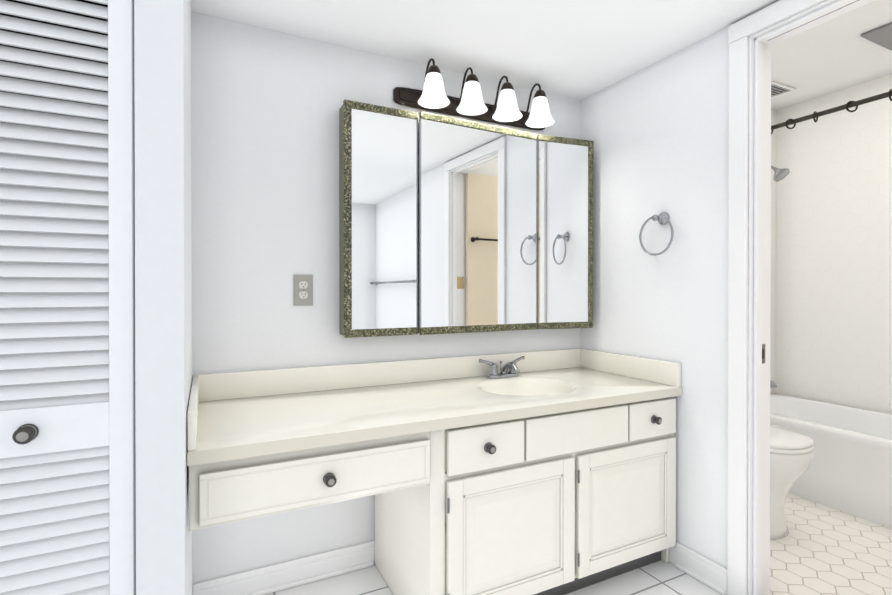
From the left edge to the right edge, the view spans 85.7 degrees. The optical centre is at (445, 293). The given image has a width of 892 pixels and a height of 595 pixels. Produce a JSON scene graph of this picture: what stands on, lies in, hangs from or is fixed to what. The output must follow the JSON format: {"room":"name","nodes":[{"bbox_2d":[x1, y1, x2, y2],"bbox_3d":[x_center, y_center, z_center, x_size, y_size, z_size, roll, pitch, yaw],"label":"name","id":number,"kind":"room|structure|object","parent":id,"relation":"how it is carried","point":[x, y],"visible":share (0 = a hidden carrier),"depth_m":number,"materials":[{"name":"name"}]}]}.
{"room":"bathroom","nodes":[
{"label":"bathroom","id":0,"kind":"room"},
{"bbox_2d":[0,0,135,594],"bbox_3d":[-1.041,0.101,0.968,0.724,2.045,0.010,0,0,-27],"label":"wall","id":1,"kind":"structure","parent":0,"point":[73,13],"depth_m":1.06,"materials":[{"name":"white paint"}]},
{"bbox_2d":[134,0,192,594],"bbox_3d":[-0.779,0.066,1.361,0.092,2.110,0.700,0,0,-27],"label":"wall","id":2,"kind":"structure","parent":0,"point":[163,215],"depth_m":1.05,"materials":[{"name":"paint"}]},
{"bbox_2d":[191,11,580,583],"bbox_3d":[-0.634,-0.081,1.869,2.937,2.400,0.080,0,0,-27],"label":"wall","id":3,"kind":"structure","parent":0,"point":[267,104],"depth_m":1.83,"materials":[{"name":"paint"}]},
{"bbox_2d":[193,540,374,594],"bbox_3d":[-0.098,1.071,2.083,1.767,0.095,0.026,0,0,-27],"label":"baseboard","id":4,"kind":"structure","parent":3,"relation":"attached to","point":[289,574],"depth_m":1.83,"materials":[{"name":"paint"}]},
{"bbox_2d":[294,275,312,304],"bbox_3d":[-0.551,-0.012,1.860,0.072,0.118,0.008,0,0,-27],"label":"electrical outlet plate","id":5,"kind":"object","parent":3,"relation":"attached to","point":[303,289],"visible":1,"depth_m":1.86,"materials":[{"name":"grey"}]},
{"bbox_2d":[339,100,593,337],"bbox_3d":[0.145,-0.286,2.134,1.222,0.912,0.136,0,0,-27],"label":"upper cabinet","id":6,"kind":"object","parent":3,"relation":"attached to","point":[448,225],"visible":1,"depth_m":2.04,"materials":[{"name":"metal"}]},
{"bbox_2d":[393,58,554,129],"bbox_3d":[0.175,-0.873,2.111,0.790,0.193,0.200,0,0,-27],"label":"sconce","id":7,"kind":"object","parent":3,"relation":"attached to","point":[432,96],"visible":1,"depth_m":2.08,"materials":[{"name":"white glass"}]},
{"bbox_2d":[191,0,778,100],"bbox_3d":[0.199,-1.023,0.196,2.937,0.080,3.650,0,0,-27],"label":"ceiling","id":8,"kind":"structure","parent":0,"point":[580,50],"depth_m":1.81,"materials":[{"name":"paint"}]},
{"bbox_2d":[265,560,721,594],"bbox_3d":[0.185,1.151,0.255,2.957,0.050,3.750,0,0,-27],"label":"floor","id":9,"kind":"structure","parent":0,"point":[660,577],"depth_m":1.84,"materials":[{"name":"tile"}]},
{"bbox_2d":[371,372,681,594],"bbox_3d":[0.325,0.767,1.971,1.101,0.701,0.563,0,0,-27],"label":"base cabinet","id":10,"kind":"object","parent":9,"relation":"on","point":[548,472],"depth_m":1.68,"materials":[{"name":"paint"}]},
{"bbox_2d":[187,348,681,465],"bbox_3d":[0.035,0.396,1.827,1.775,0.220,0.594,0,0,-27],"label":"countertop","id":11,"kind":"structure","parent":10,"relation":"on","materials":[{"name":"white stone"}]},
{"bbox_2d":[479,356,524,378],"bbox_3d":[0.280,0.335,2.136,0.242,0.087,0.146,0,0,-27],"label":"sink faucet","id":12,"kind":"object","parent":11,"relation":"on","point":[513,372],"depth_m":2.15,"materials":[{"name":"silver metal"}]},
{"bbox_2d":[581,0,825,570],"bbox_3d":[1.061,-0.081,1.888,0.114,2.400,1.560,0,0,-27],"label":"wall","id":13,"kind":"structure","parent":0,"point":[657,133],"depth_m":1.97,"materials":[{"name":"paint"}]},
{"bbox_2d":[639,212,673,255],"bbox_3d":[0.895,-0.250,2.022,0.060,0.187,0.170,0,0,-27],"label":"towel ring","id":14,"kind":"object","parent":13,"relation":"attached to","point":[662,218],"visible":1,"depth_m":2.02,"materials":[{"name":"silver metal"}]},
{"bbox_2d":[669,542,726,594],"bbox_3d":[0.863,1.070,2.134,0.026,0.095,0.793,0,0,-27],"label":"baseboard","id":15,"kind":"structure","parent":13,"relation":"attached to","point":[701,568],"depth_m":1.88,"materials":[{"name":"paint"}]},
{"bbox_2d":[770,109,776,393],"bbox_3d":[1.524,-0.086,3.047,1.749,2.400,0.100,0,0,-27],"label":"wall","id":16,"kind":"structure","parent":0,"point":[773,261],"depth_m":3.38,"materials":[{"name":"paint"}]},
{"bbox_2d":[770,381,776,388],"bbox_3d":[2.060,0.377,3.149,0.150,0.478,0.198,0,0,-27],"label":"tub spout","id":17,"kind":"object","parent":16,"relation":"attached to","point":[773,385],"visible":0.15,"depth_m":3.07,"materials":[{"name":"silver metal"}]},
{"bbox_2d":[771,166,789,181],"bbox_3d":[2.075,-0.791,3.114,0.100,0.160,0.263,0,0,-27],"label":"shower head","id":18,"kind":"object","parent":16,"relation":"attached to","point":[780,174],"visible":0.54,"depth_m":3.03},
{"bbox_2d":[771,89,891,133],"bbox_3d":[2.077,-0.948,2.392,0.059,0.064,1.556,0,0,-27],"label":"shower curtain rod","id":19,"kind":"object","parent":16,"relation":"attached to","point":[816,115],"visible":0.83,"depth_m":2.50,"materials":[{"name":"grey metal"}]},
{"bbox_2d":[770,493,891,594],"bbox_3d":[1.930,1.142,2.328,1.869,0.050,1.760,0,0,-27],"label":"floor","id":20,"kind":"structure","parent":0,"point":[820,549],"depth_m":2.06,"materials":[{"name":"white tile"}]},
{"bbox_2d":[770,424,814,539],"bbox_3d":[1.404,0.724,2.471,0.470,0.785,0.820,0,0,-27],"label":"toilet","id":21,"kind":"object","parent":20,"relation":"on","point":[791,454],"visible":0.21,"depth_m":2.14,"materials":[{"name":"white ceramic"}]},
{"bbox_2d":[770,393,891,527],"bbox_3d":[2.362,0.911,2.543,0.696,0.410,1.551,0,0,-27],"label":"bathtub","id":22,"kind":"object","parent":20,"relation":"on","point":[849,471],"visible":0.67,"depth_m":2.51,"materials":[{"name":"white ceramic"}]},
{"bbox_2d":[771,0,891,109],"bbox_3d":[1.939,-1.323,2.321,1.849,0.080,1.760,0,0,-27],"label":"ceiling","id":23,"kind":"structure","parent":0,"point":[838,53],"depth_m":2.62,"materials":[{"name":"paint"}]},
{"bbox_2d":[771,81,795,97],"bbox_3d":[2.037,-1.280,3.075,0.240,0.010,0.240,0,0,-27],"label":"ceiling vent","id":24,"kind":"object","parent":23,"relation":"in","point":[778,89],"visible":0.31,"depth_m":3.03,"materials":[{"name":"white"}]},
{"bbox_2d":[861,23,891,49],"bbox_3d":[2.261,-1.260,2.314,0.310,0.042,0.310,0,0,-27],"label":"vent","id":25,"kind":"object","parent":23,"relation":"in","point":[881,36],"visible":0.98,"depth_m":2.38,"materials":[{"name":"silver metal"}]},
{"bbox_2d":[776,74,891,413],"bbox_3d":[2.721,-0.085,2.717,0.100,2.400,1.760,0,0,-27],"label":"wall","id":26,"kind":"structure","parent":0,"point":[834,265],"depth_m":3.07,"materials":[{"name":"paint"}]},
{"bbox_3d":[-1.118,0.069,0.857,0.966,2.110,0.100,0,0,-27],"label":"wall","id":27,"kind":"structure","parent":0,"visible":0},
{"bbox_2d":[0,0,134,594],"bbox_3d":[-0.833,0.100,0.957,0.354,2.023,0.064,0,0,-27],"label":"closet door","id":28,"kind":"structure","parent":27,"relation":"in","point":[67,391],"depth_m":0.99,"materials":[{"name":"paint"}]},
{"bbox_3d":[1.872,-0.074,0.265,0.114,2.400,2.070,0,0,-27],"label":"wall","id":29,"kind":"structure","parent":0,"visible":0},
{"bbox_2d":[727,0,874,594],"bbox_3d":[1.272,0.071,1.466,0.152,2.100,0.759,0,0,-27],"label":"door frame","id":30,"kind":"structure","parent":29,"relation":"attached to","point":[749,269],"depth_m":1.72,"materials":[{"name":"paint"}]}
]}

